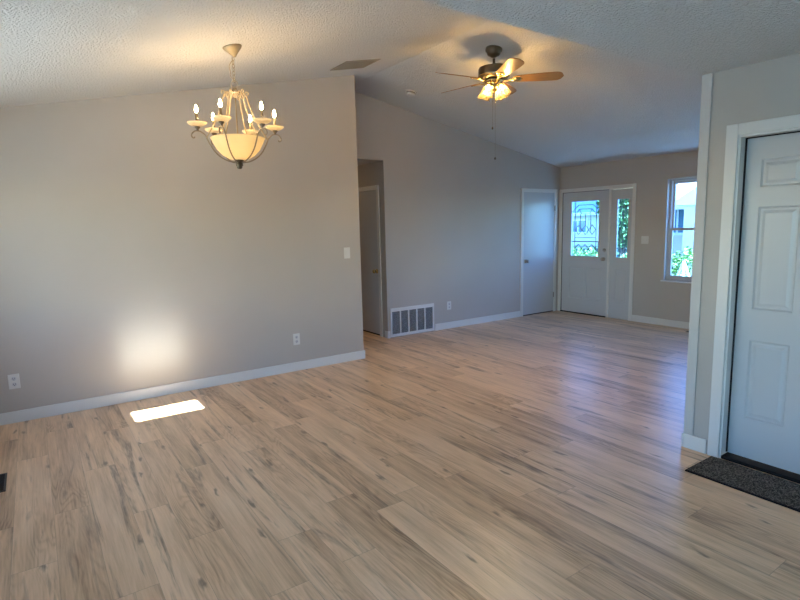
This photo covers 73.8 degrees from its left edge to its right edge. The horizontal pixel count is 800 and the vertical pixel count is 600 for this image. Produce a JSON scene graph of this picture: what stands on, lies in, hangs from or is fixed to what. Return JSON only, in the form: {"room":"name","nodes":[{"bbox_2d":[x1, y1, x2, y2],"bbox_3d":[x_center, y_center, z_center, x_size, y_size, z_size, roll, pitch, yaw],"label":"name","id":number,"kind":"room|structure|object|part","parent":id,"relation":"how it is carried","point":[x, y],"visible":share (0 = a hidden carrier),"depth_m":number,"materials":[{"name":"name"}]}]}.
{"room":"empty living room","nodes":[
{"label":"empty living room","id":0,"kind":"room"},
{"bbox_2d":[0,75,363,413],"bbox_3d":[-2.116,-0.715,5.045,3.932,3.214,0.120,-7,10,-34],"label":"wall","id":1,"kind":"structure","parent":0,"point":[134,255],"depth_m":4.97,"materials":[{"name":"beige paint"}]},
{"bbox_2d":[7,373,20,389],"bbox_3d":[-3.182,0.672,4.394,0.078,0.124,0.010,-7,10,-34],"label":"wall outlet","id":2,"kind":"object","parent":1,"relation":"attached to","point":[13,379],"visible":1,"depth_m":4.39,"materials":[{"name":"grey plastic"}]},
{"bbox_2d":[0,350,364,425],"bbox_3d":[-2.020,0.822,5.292,3.826,0.098,0.134,-7,10,-34],"label":"baseboard","id":3,"kind":"structure","parent":1,"relation":"attached to","point":[112,399],"depth_m":5.07,"materials":[{"name":"white paint"}]},
{"bbox_2d":[293,333,299,344],"bbox_3d":[-1.125,0.427,5.795,0.078,0.124,0.010,-7,10,-34],"label":"wall outlet","id":4,"kind":"object","parent":1,"relation":"attached to","point":[296,337],"visible":1,"depth_m":5.79,"materials":[{"name":"grey plastic"}]},
{"bbox_2d":[344,247,349,258],"bbox_3d":[-0.600,-0.533,6.042,0.078,0.124,0.010,-7,10,-34],"label":"light switch","id":5,"kind":"object","parent":1,"relation":"attached to","point":[346,250],"visible":1,"depth_m":6.04,"materials":[{"name":"grey plastic"}]},
{"bbox_2d":[358,161,382,313],"bbox_3d":[-1.090,-0.853,8.632,0.120,2.450,3.090,-7,10,-34],"label":"wall","id":6,"kind":"structure","parent":0,"point":[368,174],"depth_m":7.40,"materials":[{"name":"beige paint"}]},
{"bbox_2d":[358,185,382,336],"bbox_3d":[-0.515,-0.564,7.727,0.105,2.100,0.890,-7,10,-34],"label":"door","id":7,"kind":"structure","parent":6,"relation":"in","point":[369,210],"depth_m":7.60,"materials":[{"name":"white paint"}]},
{"bbox_2d":[0,310,799,599],"bbox_3d":[1.001,0.895,4.835,8.511,0.060,12.020,-7,10,-34],"label":"floor","id":8,"kind":"structure","parent":0,"point":[541,456],"depth_m":3.17,"materials":[{"name":"brown wood"}]},
{"bbox_2d":[0,473,6,492],"bbox_3d":[-2.541,1.154,3.333,0.130,0.005,0.300,-7,10,-34],"label":"floor vent","id":9,"kind":"object","parent":8,"relation":"in","point":[3,477],"visible":1,"depth_m":3.36,"materials":[{"name":"black metal"}]},
{"bbox_2d":[685,456,799,511],"bbox_3d":[2.156,1.083,3.029,0.332,0.013,0.896,-7,10,-34],"label":"doormat","id":10,"kind":"object","parent":8,"relation":"on","point":[776,490],"visible":1,"depth_m":3.13,"materials":[{"name":"black rubber"}]},
{"bbox_2d":[0,0,799,167],"bbox_3d":[0.938,-1.994,4.435,8.521,1.003,12.020,-7,10,-34],"label":"ceiling","id":11,"kind":"structure","parent":0,"point":[630,87],"depth_m":4.00,"materials":[{"name":"white paint"}]},
{"bbox_2d":[187,44,283,168],"bbox_3d":[-1.174,-1.376,3.813,0.663,0.859,0.639,-7,10,-34],"label":"chandelier","id":12,"kind":"object","parent":11,"relation":"hanging from","point":[240,148],"visible":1,"depth_m":3.75,"materials":[{"name":"beige glass"}]},
{"bbox_3d":[-1.417,-1.226,3.721,0.134,0.028,0.134,-7,10,-34],"label":"drip plate","id":13,"kind":"part","parent":12,"relation":"part of","materials":[{"name":"beige glass"}]},
{"bbox_3d":[-1.325,-1.088,3.781,0.284,0.218,0.058,-7,10,-34],"label":"arm","id":14,"kind":"part","parent":12,"relation":"part of","materials":[{"name":"grey metal"}]},
{"bbox_3d":[-1.391,-1.264,3.987,0.134,0.028,0.134,-7,10,-34],"label":"drip plate","id":15,"kind":"part","parent":12,"relation":"part of","materials":[{"name":"beige glass"}]},
{"bbox_3d":[-1.284,-1.315,3.770,0.193,0.340,0.010,-5,9,-24],"label":"cage rod","id":16,"kind":"part","parent":12,"relation":"part of","materials":[{"name":"beige metal"}]},
{"bbox_3d":[-1.196,-1.210,3.565,0.134,0.028,0.134,-7,10,-34],"label":"drip plate","id":17,"kind":"part","parent":12,"relation":"part of","materials":[{"name":"beige glass"}]},
{"bbox_3d":[-1.273,-1.332,3.891,0.193,0.340,0.010,4,10,35],"label":"cage rod","id":18,"kind":"part","parent":12,"relation":"part of","materials":[{"name":"beige"}]},
{"bbox_3d":[-1.184,-1.077,3.681,0.010,0.218,0.288,-1,8,5],"label":"arm","id":19,"kind":"part","parent":12,"relation":"part of","materials":[{"name":"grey metal"}]},
{"bbox_3d":[-1.184,-1.307,3.700,0.010,0.340,0.193,-1,8,5],"label":"cage rod","id":20,"kind":"part","parent":12,"relation":"part of","materials":[{"name":"beige metal"}]},
{"bbox_3d":[-1.180,-1.633,3.778,0.017,0.179,0.017,-2,8,-6],"label":"chain","id":21,"kind":"part","parent":12,"relation":"part of","materials":[{"name":"beige metal"}]},
{"bbox_3d":[-1.171,-1.228,3.834,0.010,0.440,0.010,-7,10,-34],"label":"rod","id":22,"kind":"part","parent":12,"relation":"part of","materials":[{"name":"beige metal"}]},
{"bbox_3d":[-1.167,-1.091,3.853,0.380,0.155,0.380,-7,10,-34],"label":"lamp shade","id":23,"kind":"part","parent":12,"relation":"part of","materials":[{"name":"white glass"}]},
{"bbox_3d":[-1.161,-1.341,3.942,0.009,0.340,0.193,-1,8,5],"label":"cage rod","id":24,"kind":"part","parent":12,"relation":"part of","materials":[{"name":"beige metal"}]},
{"bbox_3d":[-1.073,-1.317,3.750,0.193,0.340,0.010,4,10,35],"label":"cage rod","id":25,"kind":"part","parent":12,"relation":"part of","materials":[{"name":"beige metal"}]},
{"bbox_3d":[-1.146,-1.285,4.098,0.134,0.028,0.134,-7,10,-34],"label":"drip plate","id":26,"kind":"part","parent":12,"relation":"part of","materials":[{"name":"beige glass"}]},
{"bbox_3d":[-1.061,-1.334,3.871,0.193,0.340,0.010,-5,9,-24],"label":"cage rod","id":27,"kind":"part","parent":12,"relation":"part of","materials":[{"name":"beige metal"}]},
{"bbox_3d":[-1.027,-1.091,3.752,0.106,0.218,0.272,-7,10,-34],"label":"arm","id":28,"kind":"part","parent":12,"relation":"part of","materials":[{"name":"grey metal"}]},
{"bbox_3d":[-0.951,-1.231,3.676,0.134,0.028,0.134,-7,10,-34],"label":"drip plate","id":29,"kind":"part","parent":12,"relation":"part of","materials":[{"name":"beige glass"}]},
{"bbox_3d":[-1.010,-1.115,3.923,0.288,0.218,0.010,-5,9,-24],"label":"arm","id":30,"kind":"part","parent":12,"relation":"part of","materials":[{"name":"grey metal"}]},
{"bbox_3d":[-0.926,-1.269,3.942,0.134,0.028,0.134,-7,10,-34],"label":"drip plate","id":31,"kind":"part","parent":12,"relation":"part of","materials":[{"name":"beige glass"}]},
{"bbox_2d":[330,59,380,70],"bbox_3d":[-0.444,-2.334,5.288,0.390,0.089,0.330,-7,10,-34],"label":"ceiling vent","id":32,"kind":"object","parent":11,"relation":"in","point":[356,64],"visible":1,"depth_m":5.26,"materials":[{"name":"beige paint"}]},
{"bbox_2d":[405,90,416,96],"bbox_3d":[0.134,-2.518,6.498,0.143,0.063,0.144,-6,9,-29],"label":"smoke detector","id":33,"kind":"object","parent":11,"relation":"attached to","point":[411,93],"visible":1,"depth_m":6.46,"materials":[{"name":"grey plastic"}]},
{"bbox_2d":[435,45,563,159],"bbox_3d":[0.863,-1.889,5.143,1.218,1.053,1.224,-7,10,-34],"label":"ceiling fan","id":34,"kind":"object","parent":11,"relation":"hanging from","point":[493,75],"visible":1,"depth_m":5.03,"materials":[{"name":"brown wood"}]},
{"bbox_3d":[0.527,-2.076,4.923,0.458,0.006,0.140,-5,25,-27],"label":"blade","id":35,"kind":"part","parent":34,"relation":"part of","materials":[{"name":"brown wood"}]},
{"bbox_3d":[0.603,-2.145,5.405,0.458,0.006,0.140,7,27,45],"label":"blade","id":36,"kind":"part","parent":34,"relation":"part of","materials":[{"name":"brown wood"}]},
{"bbox_3d":[0.815,-2.003,5.216,0.118,0.130,0.123,-3,8,-13],"label":"lamp shade","id":37,"kind":"part","parent":34,"relation":"part of","materials":[{"name":"clear glass"}]},
{"bbox_3d":[0.814,-1.979,5.040,0.123,0.130,0.118,-3,8,-13],"label":"lamp shade","id":38,"kind":"part","parent":34,"relation":"part of","materials":[{"name":"clear glass"}]},
{"bbox_3d":[0.891,-1.843,5.129,0.003,0.335,0.003,-7,10,-34],"label":"pull chain","id":39,"kind":"part","parent":34,"relation":"part of","materials":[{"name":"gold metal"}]},
{"bbox_3d":[0.992,-2.007,5.215,0.123,0.130,0.118,-3,8,-13],"label":"lamp shade","id":40,"kind":"part","parent":34,"relation":"part of","materials":[{"name":"clear glass"}]},
{"bbox_3d":[0.992,-1.983,5.040,0.123,0.130,0.118,0,8,13],"label":"lamp shade","id":41,"kind":"part","parent":34,"relation":"part of","materials":[{"name":"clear glass"}]},
{"bbox_3d":[0.967,-2.055,4.701,0.140,0.006,0.458,14,5,-11],"label":"blade","id":42,"kind":"part","parent":34,"relation":"part of","materials":[{"name":"brown wood"}]},
{"bbox_3d":[1.090,-2.167,5.481,0.140,0.006,0.458,-15,1,28],"label":"blade","id":43,"kind":"part","parent":34,"relation":"part of","materials":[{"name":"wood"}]},
{"bbox_3d":[1.314,-2.111,5.046,0.458,0.006,0.140,0,-8,9],"label":"blade","id":44,"kind":"part","parent":34,"relation":"part of","materials":[{"name":"brown wood"}]},
{"bbox_2d":[355,91,560,337],"bbox_3d":[-0.671,-1.044,6.935,8.491,3.278,0.120,-7,10,-34],"label":"wall","id":45,"kind":"structure","parent":0,"point":[450,211],"depth_m":7.79,"materials":[{"name":"beige paint"}]},
{"bbox_2d":[390,303,433,336],"bbox_3d":[0.184,0.284,7.610,0.765,0.402,0.016,-7,10,-34],"label":"air vent","id":46,"kind":"object","parent":45,"relation":"in","point":[408,320],"visible":1,"depth_m":7.60,"materials":[{"name":"white metal"}]},
{"bbox_2d":[447,301,450,309],"bbox_3d":[0.736,0.083,7.973,0.078,0.124,0.010,-7,10,-34],"label":"wall outlet","id":47,"kind":"object","parent":45,"relation":"attached to","point":[448,302],"visible":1,"depth_m":7.97,"materials":[{"name":"grey plastic"}]},
{"bbox_2d":[385,311,519,337],"bbox_3d":[0.898,0.355,8.150,2.643,0.098,0.069,-7,10,-34],"label":"baseboard","id":48,"kind":"structure","parent":45,"relation":"attached to","point":[459,323],"depth_m":8.27,"materials":[{"name":"white paint"}]},
{"bbox_2d":[520,188,557,316],"bbox_3d":[2.358,-0.801,8.954,0.882,2.098,0.073,-7,10,-34],"label":"door","id":49,"kind":"structure","parent":45,"relation":"in","point":[538,210],"depth_m":8.97,"materials":[{"name":"white paint"}]},
{"bbox_2d":[560,150,697,321],"bbox_3d":[4.065,-0.829,7.508,0.140,2.473,4.610,-7,10,-34],"label":"wall","id":50,"kind":"structure","parent":0,"point":[652,297],"depth_m":7.88,"materials":[{"name":"beige paint"}]},
{"bbox_2d":[557,183,636,320],"bbox_3d":[3.189,-0.785,8.716,0.155,2.093,1.416,-7,10,-34],"label":"door","id":51,"kind":"structure","parent":50,"relation":"in","point":[601,285],"depth_m":8.63,"materials":[{"name":"white paint"}]},
{"bbox_2d":[641,236,648,243],"bbox_3d":[3.654,-0.896,7.958,0.018,0.116,0.116,-7,10,-34],"label":"light switch","id":52,"kind":"object","parent":50,"relation":"attached to","point":[644,239],"visible":1,"depth_m":7.96,"materials":[{"name":"grey plastic"}]},
{"bbox_2d":[632,315,688,328],"bbox_3d":[4.415,0.423,7.074,0.014,0.098,2.892,-7,10,-34],"label":"baseboard","id":53,"kind":"structure","parent":50,"relation":"attached to","point":[665,322],"depth_m":7.86,"materials":[{"name":"white paint"}]},
{"bbox_2d":[660,177,696,283],"bbox_3d":[4.132,-0.956,7.349,0.153,1.465,0.970,-7,10,-34],"label":"window","id":54,"kind":"structure","parent":50,"relation":"in","point":[673,182],"depth_m":7.66,"materials":[{"name":"grey plastic"}]},
{"bbox_3d":[4.120,-0.237,7.429,0.083,0.020,0.970,-7,10,-34],"label":"sill","id":55,"kind":"part","parent":54,"relation":"part of","materials":[{"name":"white paint"}]},
{"bbox_3d":[4.159,-0.643,7.406,0.026,0.720,0.832,-7,10,-34],"label":"sash","id":56,"kind":"part","parent":54,"relation":"part of","materials":[{"name":"grey plastic"}]},
{"bbox_3d":[4.168,-1.312,7.330,0.026,0.696,0.832,-7,10,-34],"label":"sash","id":57,"kind":"part","parent":54,"relation":"part of","materials":[{"name":"grey plastic"}]},
{"bbox_2d":[693,53,799,453],"bbox_3d":[3.216,-0.009,1.735,0.120,2.482,4.380,-7,10,-34],"label":"wall","id":58,"kind":"structure","parent":0,"point":[768,89],"depth_m":3.28,"materials":[{"name":"beige paint"}]},
{"bbox_2d":[681,432,706,453],"bbox_3d":[3.234,1.172,1.901,0.134,0.098,4.394,-7,10,-34],"label":"baseboard","id":59,"kind":"structure","parent":58,"relation":"attached to","point":[688,441],"depth_m":3.59,"materials":[{"name":"white paint"}]},
{"bbox_2d":[684,73,712,435],"bbox_3d":[1.933,-0.243,3.461,0.010,2.334,0.062,-7,10,-34],"label":"trim","id":60,"kind":"structure","parent":58,"relation":"attached to","point":[707,80],"depth_m":3.44,"materials":[{"name":"grey wood"}]},
{"bbox_2d":[707,114,799,483],"bbox_3d":[2.328,0.023,3.030,0.136,2.103,0.944,-7,10,-34],"label":"door","id":61,"kind":"structure","parent":58,"relation":"in","point":[754,417],"depth_m":3.25,"materials":[{"name":"white paint"}]},
{"label":"outside","id":62,"kind":"structure","parent":0,"visible":0},
{"bbox_2d":[572,246,691,265],"bbox_3d":[16.197,-2.541,29.323,180.000,0.280,150.000,-7,10,-34],"label":"lawn","id":63,"kind":"structure","parent":62,"point":[577,247],"depth_m":33.67,"materials":[{"name":"green plant"}]},
{"bbox_2d":[572,247,597,255],"bbox_3d":[4.669,-0.724,13.369,1.763,1.240,1.759,0,8,12],"label":"bush","id":64,"kind":"object","parent":63,"relation":"on","point":[587,253],"visible":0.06,"depth_m":13.24,"materials":[{"name":"green plant"}]},
{"bbox_2d":[572,201,618,246],"bbox_3d":[14.922,-6.779,42.914,9.040,4.420,14.500,-7,10,-34],"label":"house","id":65,"kind":"structure","parent":63,"relation":"on","point":[583,206],"depth_m":38.41,"materials":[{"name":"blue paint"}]},
{"bbox_3d":[12.986,-5.371,38.863,0.020,0.800,1.400,-7,10,-34],"label":"pane","id":66,"kind":"part","parent":65,"relation":"part of","materials":[{"name":"clear glass"}]},
{"bbox_2d":[595,199,628,256],"bbox_3d":[9.733,-4.199,23.327,2.321,4.972,2.338,0,8,12],"label":"tree","id":67,"kind":"object","parent":63,"relation":"on","point":[621,201],"visible":0.07,"depth_m":22.82,"materials":[{"name":"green plant"}]},
{"bbox_2d":[671,246,692,276],"bbox_3d":[5.334,-0.354,10.143,1.380,1.373,1.360,0,8,11],"label":"bush","id":68,"kind":"object","parent":63,"relation":"on","point":[687,253],"visible":0.09,"depth_m":9.83,"materials":[{"name":"green plant"}]},
{"bbox_2d":[676,261,689,275],"bbox_3d":[4.886,-0.146,9.222,0.392,1.062,0.748,-2,8,-8],"label":"trellis","id":69,"kind":"object","parent":63,"relation":"on","point":[683,266],"visible":0.3,"depth_m":9.13,"materials":[{"name":"white wood"}]},
{"bbox_2d":[672,182,696,259],"bbox_3d":[17.609,-4.432,22.727,11.700,5.220,11.000,-7,10,-34],"label":"house","id":70,"kind":"structure","parent":63,"relation":"on","point":[685,192],"depth_m":21.99,"materials":[{"name":"beige paint"}]},
{"bbox_3d":[12.453,-3.551,23.900,0.020,1.050,0.900,-7,10,-34],"label":"pane","id":71,"kind":"part","parent":70,"relation":"part of","materials":[{"name":"clear glass"}]}
]}

